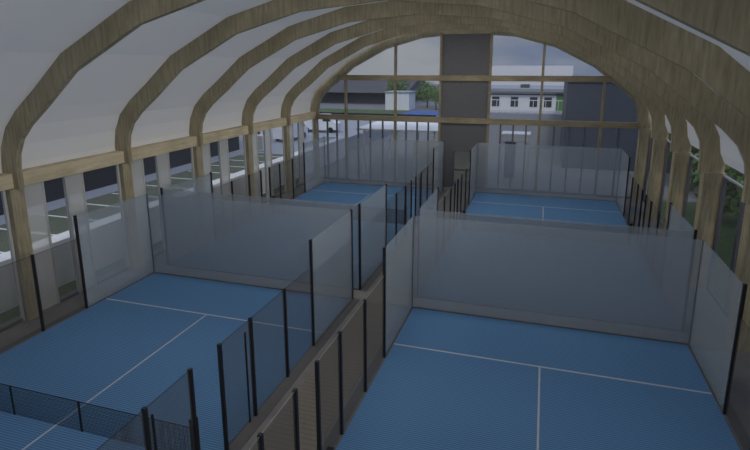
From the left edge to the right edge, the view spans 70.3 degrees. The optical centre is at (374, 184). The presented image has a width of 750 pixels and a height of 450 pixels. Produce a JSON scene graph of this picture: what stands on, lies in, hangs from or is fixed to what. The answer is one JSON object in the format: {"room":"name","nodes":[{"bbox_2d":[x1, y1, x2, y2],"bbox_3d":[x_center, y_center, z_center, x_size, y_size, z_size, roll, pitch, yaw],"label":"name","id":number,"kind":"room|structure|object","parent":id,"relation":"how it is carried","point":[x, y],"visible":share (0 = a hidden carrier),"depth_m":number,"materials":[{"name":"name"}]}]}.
{"room":"sports hall","nodes":[
{"label":"sports hall","id":0,"kind":"room"},
{"bbox_2d":[0,177,309,324],"bbox_3d":[-14.028,4.941,22.783,1.100,0.240,52.800,4,13,17],"label":"ground","id":1,"kind":"structure","parent":0,"point":[120,263],"depth_m":26.77,"materials":[{"name":"green plant"}]},
{"bbox_2d":[0,0,749,173],"bbox_3d":[0.103,-3.788,19.263,26.350,7.170,46.350,4,13,17],"label":"ceiling","id":2,"kind":"structure","parent":0,"point":[82,121],"depth_m":21.60,"materials":[{"name":"white fabric"}]},
{"bbox_2d":[0,177,749,449],"bbox_3d":[0.110,5.126,21.419,26.700,0.130,46.650,4,13,17],"label":"floor","id":3,"kind":"structure","parent":0,"point":[709,322],"depth_m":23.20,"materials":[{"name":"concrete"}]},
{"bbox_2d":[0,191,24,331],"bbox_3d":[-14.304,3.229,17.768,0.150,5.170,4.930,4,13,17],"label":"window","id":4,"kind":"structure","parent":3,"relation":"on","point":[3,193],"depth_m":19.89,"materials":[{"name":"clear glass"}]},
{"bbox_2d":[40,164,129,303],"bbox_3d":[-12.642,2.072,22.935,0.150,5.170,4.930,4,13,17],"label":"window","id":5,"kind":"structure","parent":3,"relation":"on","point":[64,180],"depth_m":22.89,"materials":[{"name":"clear glass"}]},
{"bbox_2d":[140,147,198,257],"bbox_3d":[-10.979,0.914,28.102,0.150,5.170,4.930,4,13,17],"label":"window","id":6,"kind":"structure","parent":3,"relation":"on","point":[175,244],"depth_m":28.03,"materials":[{"name":"clear glass"}]},
{"bbox_2d":[0,271,359,449],"bbox_3d":[-8.719,6.590,14.582,10.640,0.024,20.220,4,13,17],"label":"court surface","id":7,"kind":"object","parent":3,"relation":"on","point":[121,352],"visible":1,"depth_m":17.83,"materials":[{"name":"paint"}]},
{"bbox_2d":[0,239,84,352],"bbox_3d":[-12.528,4.139,18.714,0.090,2.983,5.445,4,13,17],"label":"mesh fence","id":8,"kind":"object","parent":7,"relation":"on","point":[34,270],"visible":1,"depth_m":19.48,"materials":[{"name":"grey metal"}]},
{"bbox_2d":[0,383,200,449],"bbox_3d":[-8.723,5.997,14.439,9.160,1.198,0.160,4,13,17],"label":"net","id":9,"kind":"object","parent":7,"relation":"on","point":[10,387],"visible":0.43,"depth_m":14.20,"materials":[{"name":"black fabric"}]},
{"bbox_2d":[73,215,153,308],"bbox_3d":[-11.114,2.704,23.012,0.090,3.903,3.995,4,13,17],"label":"glass","id":10,"kind":"object","parent":7,"relation":"on","point":[74,216],"visible":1,"depth_m":21.28,"materials":[{"name":"clear glass"}]},
{"bbox_2d":[97,368,199,449],"bbox_3d":[-4.928,6.129,9.755,0.090,2.983,5.395,4,13,17],"label":"mesh fence","id":11,"kind":"object","parent":7,"relation":"on","point":[147,439],"visible":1,"depth_m":11.24,"materials":[{"name":"grey metal"}]},
{"bbox_2d":[217,267,312,449],"bbox_3d":[-2.987,4.777,15.788,0.090,2.983,5.445,4,13,17],"label":"mesh fence","id":12,"kind":"object","parent":7,"relation":"on","point":[293,332],"visible":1,"depth_m":14.90,"materials":[{"name":"grey metal"}]},
{"bbox_2d":[309,239,351,345],"bbox_3d":[-1.573,3.343,20.086,0.090,3.903,3.995,4,13,17],"label":"glass","id":13,"kind":"object","parent":7,"relation":"on","point":[314,342],"visible":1,"depth_m":18.33,"materials":[{"name":"clear glass"}]},
{"bbox_2d":[207,135,248,225],"bbox_3d":[-9.317,-0.243,33.269,0.150,5.170,4.930,4,13,17],"label":"window","id":14,"kind":"structure","parent":3,"relation":"on","point":[218,142],"depth_m":33.24,"materials":[{"name":"clear glass"}]},
{"bbox_2d":[203,126,247,143],"bbox_3d":[-9.401,-3.056,32.741,0.520,0.550,5.330,4,13,17],"label":"timber beam","id":15,"kind":"structure","parent":14,"relation":"on","point":[209,137],"depth_m":32.55,"materials":[{"name":"brown wood"}]},
{"bbox_2d":[146,193,353,298],"bbox_3d":[-5.721,2.606,23.454,10.070,3.920,0.090,4,13,17],"label":"glass wall","id":16,"kind":"structure","parent":3,"relation":"on","point":[351,210],"depth_m":23.30,"materials":[{"name":"clear glass"}]},
{"bbox_2d":[160,188,360,289],"bbox_3d":[-5.425,2.392,24.407,10.090,3.920,0.090,4,13,17],"label":"glass wall","id":17,"kind":"structure","parent":3,"relation":"on","point":[161,189],"depth_m":24.74,"materials":[{"name":"clear glass"}]},
{"bbox_2d":[256,126,285,204],"bbox_3d":[-7.655,-1.401,38.437,0.150,5.170,4.930,4,13,17],"label":"window","id":18,"kind":"structure","parent":3,"relation":"on","point":[264,141],"depth_m":38.24,"materials":[{"name":"clear glass"}]},
{"bbox_2d":[253,118,286,132],"bbox_3d":[-7.739,-4.213,37.909,0.520,0.550,5.330,4,13,17],"label":"timber beam","id":19,"kind":"structure","parent":18,"relation":"on","point":[274,123],"depth_m":37.81,"materials":[{"name":"brown wood"}]},
{"bbox_2d":[292,119,314,187],"bbox_3d":[-5.993,-2.559,43.604,0.150,5.170,4.930,4,13,17],"label":"window","id":20,"kind":"structure","parent":3,"relation":"on","point":[312,119],"depth_m":43.39,"materials":[{"name":"clear glass"}]},
{"bbox_2d":[291,112,315,123],"bbox_3d":[-6.077,-5.371,43.076,0.520,0.550,5.330,4,13,17],"label":"timber beam","id":21,"kind":"structure","parent":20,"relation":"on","point":[302,117],"depth_m":43.09,"materials":[{"name":"brown wood"}]},
{"bbox_2d":[162,182,446,291],"bbox_3d":[-2.424,2.205,34.152,10.640,0.024,20.220,4,13,17],"label":"court surface","id":22,"kind":"object","parent":3,"relation":"on","point":[276,245],"visible":0.95,"depth_m":29.60,"materials":[{"name":"paint"}]},
{"bbox_2d":[170,172,215,263],"bbox_3d":[-9.582,1.637,27.774,0.090,3.903,3.995,4,13,17],"label":"glass","id":23,"kind":"object","parent":22,"relation":"on","point":[211,183],"visible":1,"depth_m":29.43,"materials":[{"name":"clear glass"}]},
{"bbox_2d":[213,170,263,237],"bbox_3d":[-8.174,1.106,32.251,0.090,2.983,5.395,4,13,17],"label":"mesh fence","id":24,"kind":"object","parent":22,"relation":"on","point":[232,207],"visible":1,"depth_m":32.10,"materials":[{"name":"grey metal"}]},
{"bbox_2d":[268,155,304,210],"bbox_3d":[-6.233,-0.246,38.284,0.090,2.983,5.445,4,13,17],"label":"mesh fence","id":25,"kind":"object","parent":22,"relation":"on","point":[292,184],"visible":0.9,"depth_m":37.96,"materials":[{"name":"grey metal"}]},
{"bbox_2d":[303,142,324,192],"bbox_3d":[-4.819,-1.680,42.583,0.090,3.903,3.995,4,13,17],"label":"glass","id":26,"kind":"object","parent":22,"relation":"on","point":[303,142],"visible":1,"depth_m":40.79,"materials":[{"name":"clear glass"}]},
{"bbox_2d":[272,195,406,223],"bbox_3d":[-2.428,1.613,34.009,9.160,1.198,0.160,4,13,17],"label":"net","id":27,"kind":"object","parent":22,"relation":"on","point":[274,205],"visible":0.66,"depth_m":34.19,"materials":[{"name":"black fabric"}]},
{"bbox_2d":[361,261,382,288],"bbox_3d":[-0.154,4.186,24.899,0.090,0.112,3.220,4,13,17],"label":"glass","id":28,"kind":"object","parent":22,"relation":"on","point":[382,261],"depth_m":24.89,"materials":[{"name":"clear glass"}]},
{"bbox_2d":[385,183,386,258],"bbox_3d":[0.505,1.856,26.539,0.090,3.947,0.219,4,13,17],"label":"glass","id":29,"kind":"object","parent":22,"relation":"on","point":[385,233],"depth_m":26.58,"materials":[{"name":"black metal"}]},
{"bbox_2d":[387,180,411,254],"bbox_3d":[1.367,1.745,29.325,0.090,2.983,5.395,4,13,17],"label":"mesh fence","id":30,"kind":"object","parent":22,"relation":"on","point":[406,192],"visible":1,"depth_m":29.46,"materials":[{"name":"grey metal"}]},
{"bbox_2d":[414,162,432,222],"bbox_3d":[3.308,0.393,35.358,0.090,2.983,5.445,4,13,17],"label":"mesh fence","id":31,"kind":"object","parent":22,"relation":"on","point":[421,192],"visible":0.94,"depth_m":34.61,"materials":[{"name":"grey metal"}]},
{"bbox_2d":[432,148,442,201],"bbox_3d":[4.722,-1.041,39.657,0.090,3.903,3.995,4,13,17],"label":"glass","id":32,"kind":"object","parent":22,"relation":"on","point":[433,148],"visible":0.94,"depth_m":37.85,"materials":[{"name":"clear glass"}]},
{"bbox_2d":[253,291,407,449],"bbox_3d":[-3.070,7.315,11.305,1.530,0.020,25.000,4,13,17],"label":"deck","id":33,"kind":"object","parent":3,"relation":"on","point":[306,397],"visible":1,"depth_m":16.36,"materials":[{"name":"brown wood"}]},
{"bbox_2d":[319,72,347,179],"bbox_3d":[-3.582,-4.943,45.049,2.640,9.186,0.260,4,13,17],"label":"window","id":34,"kind":"structure","parent":3,"relation":"on","point":[328,177],"depth_m":45.14,"materials":[{"name":"clear glass"}]},
{"bbox_2d":[348,120,392,182],"bbox_3d":[-0.380,-5.802,43.837,4.250,11.382,0.140,4,13,17],"label":"window","id":35,"kind":"structure","parent":3,"relation":"on","point":[358,179],"depth_m":44.55,"materials":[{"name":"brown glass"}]},
{"bbox_2d":[1,0,749,320],"bbox_3d":[-1.288,-0.293,15.762,26.650,12.920,0.560,4,13,17],"label":"arch","id":36,"kind":"object","parent":3,"relation":"on","point":[708,61],"visible":0.69,"depth_m":16.34,"materials":[{"name":"brown wood"}]},
{"bbox_2d":[0,173,13,190],"bbox_3d":[-14.381,0.413,17.259,0.520,0.550,5.290,4,13,17],"label":"timber beam","id":37,"kind":"structure","parent":36,"relation":"attached to","point":[6,180],"depth_m":19.42,"materials":[{"name":"brown wood"}]},
{"bbox_2d":[22,151,124,185],"bbox_3d":[-12.725,-0.741,22.407,0.520,0.550,5.330,4,13,17],"label":"timber beam","id":38,"kind":"structure","parent":36,"relation":"attached to","point":[32,175],"depth_m":22.07,"materials":[{"name":"brown wood"}]},
{"bbox_2d":[324,136,444,189],"bbox_3d":[0.574,-1.779,43.025,10.070,3.920,0.090,4,13,17],"label":"glass wall","id":39,"kind":"structure","parent":3,"relation":"on","point":[324,136],"depth_m":42.81,"materials":[{"name":"clear glass"}]},
{"bbox_2d":[115,0,749,351],"bbox_3d":[0.374,-1.451,20.929,26.650,12.920,0.560,4,13,17],"label":"arch","id":40,"kind":"object","parent":3,"relation":"on","point":[736,126],"visible":0.74,"depth_m":18.39,"materials":[{"name":"brown wood"}]},
{"bbox_2d":[189,1,726,288],"bbox_3d":[2.036,-2.608,26.096,26.650,12.920,0.560,4,13,17],"label":"arch","id":41,"kind":"object","parent":3,"relation":"on","point":[711,164],"visible":0.66,"depth_m":23.85,"materials":[{"name":"brown wood"}]},
{"bbox_2d":[131,136,196,160],"bbox_3d":[-11.063,-1.898,27.574,0.520,0.550,5.330,4,13,17],"label":"timber beam","id":42,"kind":"structure","parent":41,"relation":"attached to","point":[153,149],"depth_m":27.36,"materials":[{"name":"brown wood"}]},
{"bbox_2d":[242,14,692,248],"bbox_3d":[3.698,-3.766,31.263,26.650,12.920,0.560,4,13,17],"label":"arch","id":43,"kind":"object","parent":3,"relation":"on","point":[680,145],"visible":0.59,"depth_m":29.32,"materials":[{"name":"brown wood"}]},
{"bbox_2d":[281,23,668,219],"bbox_3d":[5.360,-4.924,36.431,26.650,12.920,0.560,4,13,17],"label":"arch","id":44,"kind":"object","parent":3,"relation":"on","point":[659,133],"visible":0.59,"depth_m":34.89,"materials":[{"name":"brown wood"}]},
{"bbox_2d":[310,29,651,199],"bbox_3d":[7.022,-6.081,41.598,26.650,12.920,0.560,4,13,17],"label":"arch","id":45,"kind":"object","parent":3,"relation":"on","point":[644,122],"visible":0.5,"depth_m":40.56,"materials":[{"name":"brown wood"}]},
{"bbox_2d":[322,305,749,449],"bbox_3d":[3.283,7.393,10.901,10.640,0.024,20.220,4,13,17],"label":"court surface","id":46,"kind":"object","parent":3,"relation":"on","point":[446,381],"visible":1,"depth_m":15.94,"materials":[{"name":"paint"}]},
{"bbox_2d":[249,388,299,449],"bbox_3d":[-2.466,6.294,9.000,0.090,2.983,5.395,4,13,17],"label":"mesh fence","id":47,"kind":"object","parent":46,"relation":"on","point":[295,415],"visible":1,"depth_m":10.86,"materials":[{"name":"grey metal"}]},
{"bbox_2d":[315,277,383,449],"bbox_3d":[-0.526,4.942,15.033,0.090,2.983,5.445,4,13,17],"label":"mesh fence","id":48,"kind":"object","parent":46,"relation":"on","point":[340,362],"visible":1,"depth_m":14.10,"materials":[{"name":"grey metal"}]},
{"bbox_2d":[383,247,411,357],"bbox_3d":[0.888,3.508,19.331,0.090,3.903,3.995,4,13,17],"label":"glass","id":49,"kind":"object","parent":46,"relation":"on","point":[385,351],"visible":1,"depth_m":17.58,"materials":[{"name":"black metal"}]},
{"bbox_2d":[689,283,747,414],"bbox_3d":[10.429,4.146,16.405,0.090,3.903,3.995,4,13,17],"label":"glass","id":50,"kind":"object","parent":46,"relation":"on","point":[744,286],"visible":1,"depth_m":14.65,"materials":[{"name":"black metal"}]},
{"bbox_2d":[725,319,749,449],"bbox_3d":[9.015,5.581,12.107,0.090,2.983,5.445,4,13,17],"label":"mesh fence","id":51,"kind":"object","parent":46,"relation":"on","point":[740,319],"visible":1,"depth_m":13.98,"materials":[{"name":"grey metal"}]},
{"bbox_2d":[475,143,621,201],"bbox_3d":[12.567,-0.952,39.352,10.050,3.870,0.060,4,13,17],"label":"glass wall","id":52,"kind":"structure","parent":3,"relation":"on","point":[477,143],"depth_m":39.52,"materials":[{"name":"clear glass"}]},
{"bbox_2d":[410,192,692,333],"bbox_3d":[9.579,3.009,30.471,10.640,0.024,20.220,4,13,17],"label":"court surface","id":53,"kind":"object","parent":3,"relation":"on","point":[608,280],"visible":0.93,"depth_m":25.87,"materials":[{"name":"paint"}]},
{"bbox_2d":[418,187,438,295],"bbox_3d":[2.420,2.441,24.094,0.090,3.903,3.995,4,13,17],"label":"glass","id":54,"kind":"object","parent":53,"relation":"on","point":[437,195],"visible":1,"depth_m":25.74,"materials":[{"name":"clear glass"}]},
{"bbox_2d":[437,183,455,260],"bbox_3d":[3.829,1.909,28.570,0.090,2.983,5.395,4,13,17],"label":"mesh fence","id":55,"kind":"object","parent":53,"relation":"on","point":[454,185],"visible":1,"depth_m":28.77,"materials":[{"name":"grey metal"}]},
{"bbox_2d":[456,164,469,226],"bbox_3d":[5.769,0.558,34.603,0.090,2.983,5.445,4,13,17],"label":"mesh fence","id":56,"kind":"object","parent":53,"relation":"on","point":[466,177],"visible":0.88,"depth_m":33.56,"materials":[{"name":"grey metal"}]},
{"bbox_2d":[468,150,475,204],"bbox_3d":[7.184,-0.876,38.902,0.090,3.903,3.995,4,13,17],"label":"glass","id":57,"kind":"object","parent":53,"relation":"on","point":[469,201],"visible":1,"depth_m":37.11,"materials":[{"name":"clear glass"}]},
{"bbox_2d":[462,210,632,244],"bbox_3d":[9.575,2.417,30.329,9.160,1.198,0.160,4,13,17],"label":"net","id":58,"kind":"object","parent":53,"relation":"on","point":[628,238],"visible":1,"depth_m":30.25,"materials":[{"name":"black fabric"}]},
{"bbox_2d":[616,157,630,215],"bbox_3d":[16.725,-0.238,35.976,0.090,3.903,3.995,4,13,17],"label":"glass","id":59,"kind":"object","parent":53,"relation":"on","point":[623,212],"visible":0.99,"depth_m":34.16,"materials":[{"name":"clear glass"}]},
{"bbox_2d":[624,174,643,242],"bbox_3d":[15.310,1.197,31.677,0.090,2.983,5.445,4,13,17],"label":"mesh fence","id":60,"kind":"object","parent":53,"relation":"on","point":[632,188],"visible":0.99,"depth_m":30.77,"materials":[{"name":"grey metal"}]},
{"bbox_2d":[639,195,666,284],"bbox_3d":[13.370,2.548,25.644,0.090,2.983,5.395,4,13,17],"label":"mesh fence","id":61,"kind":"object","parent":53,"relation":"on","point":[650,210],"visible":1,"depth_m":25.68,"materials":[{"name":"grey metal"}]},
{"bbox_2d":[659,202,680,328],"bbox_3d":[11.961,3.080,21.168,0.090,3.903,3.995,4,13,17],"label":"glass","id":62,"kind":"object","parent":53,"relation":"on","point":[671,203],"visible":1,"depth_m":22.83,"materials":[{"name":"clear glass"}]},
{"bbox_2d":[417,209,697,330],"bbox_3d":[6.587,3.196,20.723,10.070,3.920,0.090,4,13,17],"label":"glass wall","id":63,"kind":"structure","parent":3,"relation":"on","point":[695,230],"depth_m":20.36,"materials":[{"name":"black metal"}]},
{"bbox_2d":[411,216,704,344],"bbox_3d":[6.272,3.433,19.782,10.050,3.870,0.060,4,13,17],"label":"glass wall","id":64,"kind":"structure","parent":3,"relation":"on","point":[703,241],"depth_m":19.81,"materials":[{"name":"clear glass"}]},
{"bbox_2d":[593,74,629,198],"bbox_3d":[17.546,-3.475,38.581,2.510,9.076,0.260,4,13,17],"label":"window","id":65,"kind":"structure","parent":3,"relation":"on","point":[618,131],"depth_m":39.01,"materials":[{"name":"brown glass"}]},
{"bbox_2d":[643,131,651,201],"bbox_3d":[18.850,-1.083,35.954,0.120,5.550,4.950,4,13,17],"label":"window","id":66,"kind":"structure","parent":3,"relation":"on","point":[650,139],"depth_m":38.16,"materials":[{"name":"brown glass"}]},
{"bbox_2d":[659,140,670,225],"bbox_3d":[17.188,0.074,30.787,0.120,5.550,4.950,4,13,17],"label":"window","id":67,"kind":"structure","parent":3,"relation":"on","point":[668,141],"depth_m":32.88,"materials":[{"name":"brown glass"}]},
{"bbox_2d":[678,154,698,262],"bbox_3d":[15.525,1.232,25.619,0.120,5.550,4.950,4,13,17],"label":"window","id":68,"kind":"structure","parent":3,"relation":"on","point":[691,156],"depth_m":27.71,"materials":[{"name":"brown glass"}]},
{"bbox_2d":[635,0,749,55],"bbox_3d":[-2.950,0.864,10.595,26.650,12.920,0.560,4,13,17],"label":"arch","id":69,"kind":"object","parent":3,"relation":"on","point":[727,22],"visible":1,"depth_m":7.40,"materials":[{"name":"brown wood"}]},
{"bbox_2d":[707,175,745,317],"bbox_3d":[13.863,2.390,20.452,0.120,5.550,4.950,4,13,17],"label":"window","id":70,"kind":"structure","parent":3,"relation":"on","point":[725,309],"depth_m":21.41,"materials":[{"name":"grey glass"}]},
{"bbox_2d":[439,33,490,188],"bbox_3d":[6.939,-5.570,41.557,3.780,11.900,0.120,4,13,17],"label":"wall","id":71,"kind":"structure","parent":0,"point":[462,54],"depth_m":41.29,"materials":[{"name":"grey concrete"}]},
{"bbox_2d":[393,33,442,185],"bbox_3d":[3.385,-5.892,42.595,3.830,12.086,0.260,4,13,17],"label":"window","id":72,"kind":"structure","parent":71,"relation":"in","point":[405,182],"depth_m":42.93,"materials":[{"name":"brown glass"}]},
{"bbox_2d":[452,150,472,187],"bbox_3d":[6.979,-1.249,42.512,1.550,3.050,0.180,4,13,17],"label":"door","id":73,"kind":"structure","parent":71,"relation":"in","point":[454,169],"depth_m":42.44,"materials":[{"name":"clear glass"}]},
{"bbox_2d":[317,75,637,195],"bbox_3d":[6.940,-5.288,41.554,24.720,11.352,0.320,4,13,17],"label":"window","id":74,"kind":"structure","parent":71,"relation":"in","point":[537,191],"depth_m":40.48,"materials":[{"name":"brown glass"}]},
{"bbox_2d":[484,32,545,192],"bbox_3d":[10.546,-5.414,40.399,3.980,12.090,0.260,4,13,17],"label":"window","id":75,"kind":"structure","parent":71,"relation":"in","point":[490,188],"depth_m":40.79,"materials":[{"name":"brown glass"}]},
{"bbox_2d":[305,84,728,201],"bbox_3d":[24.770,-25.603,159.203,280.000,0.220,237.200,4,13,17],"label":"ground","id":76,"kind":"structure","parent":0,"point":[605,177],"depth_m":50.20,"materials":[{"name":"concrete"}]},
{"bbox_2d":[0,137,344,313],"bbox_3d":[-14.661,3.659,23.344,0.900,2.100,74.000,4,13,17],"label":"parking lot","id":77,"kind":"structure","parent":76,"relation":"on","point":[106,233],"depth_m":28.52,"materials":[{"name":"grey asphalt"}]},
{"bbox_2d":[0,120,393,224],"bbox_3d":[-31.900,-0.175,41.994,43.700,1.900,100.000,4,13,17],"label":"road","id":78,"kind":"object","parent":76,"relation":"on","point":[277,146],"depth_m":51.89,"materials":[{"name":"grey asphalt"}]},
{"bbox_2d":[0,136,239,214],"bbox_3d":[-28.057,-0.413,22.176,11.000,7.200,65.900,4,13,17],"label":"building","id":79,"kind":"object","parent":78,"relation":"on","point":[106,176],"visible":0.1,"depth_m":35.96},
{"bbox_2d":[0,153,282,253],"bbox_3d":[-18.770,3.648,20.367,5.100,0.032,62.000,4,13,17],"label":"car park","id":80,"kind":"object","parent":78,"relation":"on","point":[100,207],"visible":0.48,"depth_m":31.81,"materials":[{"name":"grey asphalt"}]},
{"bbox_2d":[254,134,266,151],"bbox_3d":[-10.962,-3.951,50.833,1.000,1.550,0.625,4,13,17],"label":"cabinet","id":81,"kind":"object","parent":78,"relation":"on","point":[260,137],"visible":0.77,"depth_m":50.53,"materials":[{"name":"white"}]},
{"bbox_2d":[272,122,307,141],"bbox_3d":[-9.266,-6.008,58.647,1.920,2.150,4.800,4,13,17],"label":"van","id":82,"kind":"object","parent":78,"relation":"on","point":[277,132],"visible":0.58,"depth_m":57.12,"materials":[{"name":"white metal"}]},
{"bbox_2d":[304,119,340,132],"bbox_3d":[-6.734,-7.553,65.542,4.800,2.150,1.920,2,13,9],"label":"van","id":83,"kind":"object","parent":78,"relation":"on","point":[322,122],"visible":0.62,"depth_m":64.60,"materials":[{"name":"white metal"}]},
{"bbox_2d":[320,108,409,113],"bbox_3d":[-13.280,-14.515,109.320,58.000,0.020,26.500,4,13,17],"label":"lawn","id":84,"kind":"structure","parent":76,"relation":"on","point":[321,109],"depth_m":114.19,"materials":[{"name":"green plant"}]},
{"bbox_2d":[403,111,438,116],"bbox_3d":[10.526,-14.290,108.050,9.800,0.020,14.300,4,13,17],"label":"court","id":85,"kind":"object","parent":84,"relation":"on","point":[409,112],"visible":0.43,"depth_m":108.97,"materials":[{"name":"blue paint"}]},
{"bbox_2d":[321,80,428,103],"bbox_3d":[-4.176,-26.888,151.685,35.000,5.700,32.000,4,13,17],"label":"building","id":86,"kind":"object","parent":76,"relation":"on","point":[358,91],"visible":0.32,"depth_m":139.11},
{"bbox_2d":[320,112,435,116],"bbox_3d":[-2.598,-11.210,90.191,26.100,1.880,0.200,4,13,17],"label":"fence","id":87,"kind":"object","parent":76,"relation":"on","point":[423,115],"visible":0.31,"depth_m":89.01,"materials":[{"name":"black metal"}]},
{"bbox_2d":[356,121,437,176],"bbox_3d":[3.276,-3.629,50.849,7.600,4.230,9.000,4,13,17],"label":"canopy","id":88,"kind":"object","parent":76,"relation":"on","point":[388,125],"visible":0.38,"depth_m":47.77,"materials":[{"name":"white"}]},
{"bbox_2d":[384,81,409,91],"bbox_3d":[5.613,-22.314,128.891,6.324,6.684,6.274,4,13,17],"label":"tree","id":89,"kind":"object","parent":76,"relation":"on","point":[400,86],"visible":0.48,"depth_m":127.69,"materials":[{"name":"green plant"}]},
{"bbox_2d":[384,90,415,109],"bbox_3d":[5.758,-19.002,120.182,5.800,3.980,6.400,4,13,17],"label":"building","id":90,"kind":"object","parent":76,"relation":"on","point":[405,99],"visible":0.96,"depth_m":117.57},
{"bbox_2d":[415,81,438,106],"bbox_3d":[12.332,-21.397,124.495,6.422,6.792,6.685,4,13,17],"label":"tree","id":91,"kind":"object","parent":76,"relation":"on","point":[422,96],"visible":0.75,"depth_m":124.12,"materials":[{"name":"green plant"}]},
{"bbox_2d":[424,86,438,109],"bbox_3d":[13.863,-19.182,117.590,6.764,5.477,6.362,4,13,17],"label":"tree","id":92,"kind":"object","parent":76,"relation":"on","point":[434,95],"visible":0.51,"depth_m":118.06,"materials":[{"name":"green plant"}]},
{"bbox_2d":[413,140,469,180],"bbox_3d":[6.327,-2.003,45.775,6.200,3.300,0.300,4,13,17],"label":"wall","id":93,"kind":"structure","parent":76,"relation":"on","point":[462,158],"depth_m":45.98,"materials":[{"name":"grey"}]},
{"bbox_2d":[499,131,530,182],"bbox_3d":[11.997,-2.401,45.634,2.350,4.080,2.000,4,13,17],"label":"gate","id":94,"kind":"object","parent":76,"relation":"on","point":[519,136],"visible":0.99,"depth_m":45.26,"materials":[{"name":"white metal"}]},
{"bbox_2d":[488,84,563,148],"bbox_3d":[19.102,-9.625,70.730,15.600,7.250,16.000,4,13,17],"label":"building","id":95,"kind":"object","parent":76,"relation":"on","point":[511,95],"visible":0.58,"depth_m":65.07,"materials":[{"name":"white paint"}]},
{"bbox_2d":[520,84,529,87],"bbox_3d":[19.418,-12.718,68.862,1.100,0.400,2.000,4,13,17],"label":"roof vent","id":96,"kind":"object","parent":95,"relation":"attached to","point":[522,85],"depth_m":68.00,"materials":[{"name":"grey metal"}]},
{"bbox_2d":[490,99,561,113],"bbox_3d":[16.947,-9.255,63.268,13.360,1.570,0.060,4,13,17],"label":"railing","id":97,"kind":"object","parent":95,"relation":"on","point":[502,111],"visible":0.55,"depth_m":63.01,"materials":[{"name":"white metal"}]},
{"bbox_2d":[491,66,572,84],"bbox_3d":[52.410,-34.989,178.928,25.200,9.450,20.000,4,13,17],"label":"building","id":98,"kind":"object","parent":76,"relation":"on","point":[496,70],"visible":0.29,"depth_m":169.28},
{"bbox_2d":[559,82,698,172],"bbox_3d":[27.299,-6.130,52.765,16.600,8.200,10.200,4,13,17],"label":"building","id":99,"kind":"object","parent":76,"relation":"on","point":[582,101],"visible":0.17,"depth_m":49.62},
{"bbox_2d":[668,133,698,161],"bbox_3d":[25.920,-3.814,44.057,4.953,7.522,4.855,4,13,17],"label":"tree","id":100,"kind":"object","parent":76,"relation":"on","point":[694,151],"visible":0.02,"depth_m":43.65,"materials":[{"name":"green plant"}]},
{"bbox_2d":[690,146,698,180],"bbox_3d":[25.624,-2.581,38.725,4.860,7.444,5.027,4,13,17],"label":"tree","id":101,"kind":"object","parent":76,"relation":"on","point":[695,161],"visible":0.02,"depth_m":40.38,"materials":[{"name":"green plant"}]},
{"bbox_2d":[661,200,737,305],"bbox_3d":[34.822,8.221,7.804,47.900,0.220,52.800,4,13,17],"label":"ground","id":102,"kind":"structure","parent":0,"point":[728,223],"depth_m":29.54,"materials":[{"name":"green plant"}]},
{"bbox_2d":[689,153,739,214],"bbox_3d":[22.006,-0.743,33.467,5.123,6.160,4.285,4,13,17],"label":"tree","id":103,"kind":"object","parent":102,"relation":"on","point":[695,181],"visible":0.11,"depth_m":32.88,"materials":[{"name":"green plant"}]},
{"bbox_2d":[726,165,743,217],"bbox_3d":[21.547,-0.007,28.620,5.371,6.840,5.314,4,13,17],"label":"tree","id":104,"kind":"object","parent":102,"relation":"on","point":[734,203],"visible":0.19,"depth_m":28.72,"materials":[{"name":"green plant"}]},
{"bbox_2d":[730,167,743,180],"bbox_3d":[18.947,1.012,23.969,5.464,6.890,4.217,-1,13,-4],"label":"tree","id":105,"kind":"object","parent":102,"relation":"on","point":[733,170],"visible":0.07,"depth_m":24.54,"materials":[{"name":"green plant"}]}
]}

